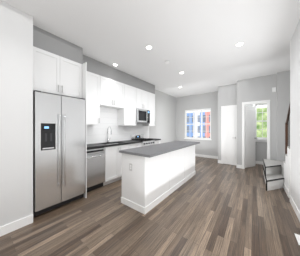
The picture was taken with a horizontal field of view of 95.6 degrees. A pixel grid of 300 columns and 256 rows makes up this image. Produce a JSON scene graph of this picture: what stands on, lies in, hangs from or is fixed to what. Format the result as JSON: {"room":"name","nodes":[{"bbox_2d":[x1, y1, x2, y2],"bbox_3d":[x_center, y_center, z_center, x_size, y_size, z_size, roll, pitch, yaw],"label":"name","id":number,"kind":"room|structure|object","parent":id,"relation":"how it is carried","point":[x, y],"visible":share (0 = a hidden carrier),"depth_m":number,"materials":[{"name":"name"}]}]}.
{"room":"kitchen","nodes":[
{"label":"kitchen","id":0,"kind":"room"},
{"bbox_2d":[0,25,32,207],"bbox_3d":[-3.469,-0.120,1.128,0.863,2.840,3.690,0,0,37],"label":"wall","id":1,"kind":"structure","parent":0,"point":[16,117],"depth_m":2.16,"materials":[{"name":"white paint"}]},
{"bbox_2d":[0,198,32,214],"bbox_3d":[-3.120,1.245,0.862,0.014,0.110,3.690,0,0,37],"label":"baseboard","id":2,"kind":"structure","parent":1,"relation":"attached to","point":[14,206],"depth_m":2.15,"materials":[{"name":"white"}]},
{"bbox_2d":[33,45,154,100],"bbox_3d":[-1.126,-1.381,4.407,0.615,0.317,4.363,0,0,37],"label":"wall","id":3,"kind":"structure","parent":0,"point":[41,56],"depth_m":3.20,"materials":[{"name":"grey paint"}]},
{"bbox_2d":[0,151,299,255],"bbox_3d":[0.585,1.360,2.540,6.000,0.120,11.250,0,0,37],"label":"floor","id":4,"kind":"structure","parent":0,"point":[211,204],"depth_m":1.95,"materials":[{"name":"brown wood"}]},
{"bbox_2d":[33,98,84,199],"bbox_3d":[-2.025,0.380,2.963,0.822,1.839,0.910,0,0,37],"label":"refrigerator","id":5,"kind":"object","parent":4,"relation":"on","point":[58,146],"visible":0.88,"depth_m":2.66,"materials":[{"name":"grey metal"}]},
{"bbox_2d":[82,75,86,183],"bbox_3d":[-1.783,0.040,3.372,0.800,2.520,0.018,0,0,37],"label":"panel","id":6,"kind":"object","parent":4,"relation":"on","point":[84,89],"visible":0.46,"depth_m":3.13,"materials":[{"name":"white paint"}]},
{"bbox_2d":[87,144,104,179],"bbox_3d":[-1.629,0.864,3.661,0.656,0.872,0.600,0,0,37],"label":"dishwasher","id":7,"kind":"object","parent":4,"relation":"on","point":[95,160],"visible":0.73,"depth_m":3.51,"materials":[{"name":"grey metal"}]},
{"bbox_2d":[91,139,130,174],"bbox_3d":[-1.173,0.860,4.322,0.620,0.880,0.993,0,0,37],"label":"base cabinet","id":8,"kind":"object","parent":4,"relation":"on","point":[113,154],"depth_m":3.97,"materials":[{"name":"white paint"}]},
{"bbox_2d":[87,139,126,144],"bbox_3d":[-1.183,0.399,4.288,0.646,0.038,2.144,0,0,37],"label":"countertop","id":9,"kind":"structure","parent":8,"relation":"on","point":[89,141],"depth_m":4.10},
{"bbox_2d":[103,139,110,142],"bbox_3d":[-1.173,0.523,4.282,0.444,0.234,0.744,0,0,37],"label":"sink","id":10,"kind":"object","parent":9,"relation":"in","point":[104,140],"depth_m":4.05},
{"bbox_2d":[107,127,110,138],"bbox_3d":[-1.292,0.169,4.422,0.222,0.422,0.131,0,0,37],"label":"faucet","id":11,"kind":"object","parent":9,"relation":"on","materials":[{"name":"silver metal"}]},
{"bbox_2d":[131,139,141,143],"bbox_3d":[-0.747,0.860,4.882,0.620,0.880,0.666,0,0,37],"label":"base cabinet","id":12,"kind":"object","parent":4,"relation":"on","point":[133,141],"depth_m":4.70,"materials":[{"name":"white paint"}]},
{"bbox_2d":[130,133,154,142],"bbox_3d":[-0.266,0.757,5.420,0.722,1.084,0.754,0,0,37],"label":"gas range","id":13,"kind":"object","parent":4,"relation":"on","point":[143,137],"visible":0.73,"depth_m":5.35,"materials":[{"name":"silver metal"}]},
{"bbox_2d":[121,142,194,197],"bbox_3d":[0.483,0.865,3.850,0.674,0.870,2.794,0,0,37],"label":"kitchen island","id":14,"kind":"object","parent":4,"relation":"on","point":[148,168],"depth_m":2.87,"materials":[{"name":"white paint"}]},
{"bbox_2d":[119,138,198,153],"bbox_3d":[0.528,0.408,3.815,0.836,0.040,2.850,0,0,37],"label":"island countertop","id":15,"kind":"structure","parent":14,"relation":"on","point":[148,146],"depth_m":3.20,"materials":[{"name":"grey stone"}]},
{"bbox_2d":[262,109,289,183],"bbox_3d":[3.380,-0.295,2.817,1.468,3.191,4.202,0,0,37],"label":"stairs","id":16,"kind":"structure","parent":4,"relation":"on","point":[276,165],"depth_m":3.64,"materials":[{"name":"white wood"}]},
{"bbox_2d":[0,0,299,102],"bbox_3d":[0.585,-1.600,2.540,6.000,0.120,11.250,0,0,37],"label":"ceiling","id":17,"kind":"structure","parent":0,"point":[198,48],"depth_m":2.34,"materials":[{"name":"white paint"}]},
{"bbox_2d":[142,97,175,139],"bbox_3d":[-1.702,-0.120,4.282,0.150,2.840,11.150,0,0,37],"label":"wall","id":18,"kind":"structure","parent":0,"point":[164,128],"depth_m":7.43,"materials":[{"name":"grey paint"}]},
{"bbox_2d":[33,62,81,103],"bbox_3d":[-2.140,-0.890,3.048,0.624,0.660,0.925,0,0,37],"label":"upper cabinet","id":19,"kind":"object","parent":18,"relation":"attached to","point":[52,84],"depth_m":2.81,"materials":[{"name":"white paint"}]},
{"bbox_2d":[87,82,100,125],"bbox_3d":[-1.738,-0.645,3.803,0.349,1.150,0.665,0,0,37],"label":"upper cabinet","id":20,"kind":"object","parent":18,"relation":"attached to","point":[93,91],"depth_m":3.76,"materials":[{"name":"white paint"}]},
{"bbox_2d":[101,86,120,113],"bbox_3d":[-1.296,-0.880,4.382,0.349,0.680,0.915,0,0,37],"label":"upper cabinet","id":21,"kind":"object","parent":18,"relation":"attached to","point":[110,98],"depth_m":4.23,"materials":[{"name":"white paint"}]},
{"bbox_2d":[118,92,136,125],"bbox_3d":[-0.835,-0.645,4.989,0.349,1.150,0.733,0,0,37],"label":"upper cabinet","id":22,"kind":"object","parent":18,"relation":"attached to","point":[127,117],"depth_m":4.81,"materials":[{"name":"white paint"}]},
{"bbox_2d":[137,96,148,113],"bbox_3d":[-0.420,-0.907,5.533,0.349,0.625,0.760,0,0,37],"label":"upper cabinet","id":23,"kind":"object","parent":18,"relation":"attached to","point":[142,103],"depth_m":5.40,"materials":[{"name":"white paint"}]},
{"bbox_2d":[136,112,149,124],"bbox_3d":[-0.372,-0.366,5.501,0.465,0.443,0.752,0,0,37],"label":"over-the-range microwave","id":24,"kind":"object","parent":23,"relation":"attached to","point":[142,118],"visible":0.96,"depth_m":5.36,"materials":[{"name":"silver metal"}]},
{"bbox_2d":[143,99,154,125],"bbox_3d":[-0.068,-0.645,5.995,0.349,1.150,0.526,0,0,37],"label":"upper cabinet","id":25,"kind":"object","parent":18,"relation":"attached to","point":[151,104],"depth_m":5.91,"materials":[{"name":"white paint"}]},
{"bbox_2d":[176,99,266,154],"bbox_3d":[3.978,-0.120,6.870,5.750,2.840,0.150,0,0,37],"label":"wall","id":26,"kind":"structure","parent":0,"point":[201,106],"depth_m":7.51,"materials":[{"name":"grey paint"}]},
{"bbox_2d":[184,112,211,137],"bbox_3d":[2.720,-0.165,7.793,1.530,1.390,0.165,0,0,37],"label":"window","id":27,"kind":"structure","parent":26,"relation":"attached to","point":[194,130],"depth_m":7.81,"materials":[{"name":"white"}]},
{"bbox_2d":[195,149,217,152],"bbox_3d":[2.675,1.245,7.759,2.540,0.110,0.014,0,0,37],"label":"baseboard","id":28,"kind":"structure","parent":26,"relation":"attached to","point":[214,151],"depth_m":7.43,"materials":[{"name":"white"}]},
{"bbox_2d":[255,108,266,137],"bbox_3d":[5.007,-0.235,6.051,0.600,1.330,0.165,0,0,37],"label":"window","id":29,"kind":"structure","parent":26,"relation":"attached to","point":[261,136],"depth_m":6.09,"materials":[{"name":"white"}]},
{"bbox_2d":[218,92,236,157],"bbox_3d":[3.767,-0.120,6.370,0.880,2.840,0.900,0,0,37],"label":"wall","id":30,"kind":"structure","parent":0,"point":[227,101],"depth_m":6.14,"materials":[{"name":"grey paint"}]},
{"bbox_2d":[221,109,236,156],"bbox_3d":[3.493,0.250,6.002,0.630,2.100,0.018,0,0,37],"label":"door frame","id":31,"kind":"structure","parent":30,"relation":"attached to","point":[222,111],"depth_m":6.15,"materials":[{"name":"white wood"}]},
{"bbox_2d":[223,111,236,157],"bbox_3d":[3.492,0.282,5.960,0.536,2.020,0.082,0,0,37],"label":"closet door","id":32,"kind":"structure","parent":30,"relation":"in","point":[229,133],"depth_m":5.96,"materials":[{"name":"white wood"}]},
{"bbox_2d":[237,84,276,157],"bbox_3d":[4.110,-0.120,5.311,1.190,2.840,0.370,0,0,37],"label":"wall","id":33,"kind":"structure","parent":0,"point":[256,96],"depth_m":5.09,"materials":[{"name":"grey paint"}]},
{"bbox_2d":[245,110,256,159],"bbox_3d":[4.151,0.283,5.606,0.398,2.017,0.589,0,0,37],"label":"door","id":34,"kind":"structure","parent":33,"relation":"in","point":[250,134],"depth_m":5.59,"materials":[{"name":"white wood"}]},
{"bbox_2d":[242,105,269,160],"bbox_3d":[4.034,0.240,5.203,0.840,2.120,0.142,0,0,37],"label":"door frame","id":35,"kind":"structure","parent":33,"relation":"attached to","point":[243,128],"depth_m":5.19,"materials":[{"name":"white wood"}]},
{"bbox_2d":[277,82,289,154],"bbox_3d":[4.858,-0.120,4.420,1.080,2.840,0.120,0,0,37],"label":"wall","id":36,"kind":"structure","parent":0,"point":[283,98],"depth_m":4.62,"materials":[{"name":"grey paint"}]},
{"bbox_2d":[291,41,299,194],"bbox_3d":[0.925,-0.120,0.050,0.120,2.840,7.300,0,0,37],"label":"wall","id":37,"kind":"structure","parent":0,"point":[295,119],"depth_m":2.64,"materials":[{"name":"white paint"}]},
{"bbox_2d":[290,182,299,202],"bbox_3d":[0.876,1.245,0.096,0.014,0.110,7.314,0,0,37],"label":"baseboard","id":38,"kind":"structure","parent":37,"relation":"attached to","point":[293,189],"depth_m":2.58,"materials":[{"name":"white"}]},
{"label":"outside","id":39,"kind":"structure","parent":0,"visible":0},
{"bbox_2d":[187,109,266,135],"bbox_3d":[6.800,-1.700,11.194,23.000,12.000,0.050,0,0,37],"label":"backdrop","id":40,"kind":"structure","parent":39,"point":[206,118],"depth_m":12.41,"materials":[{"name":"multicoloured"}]}
]}

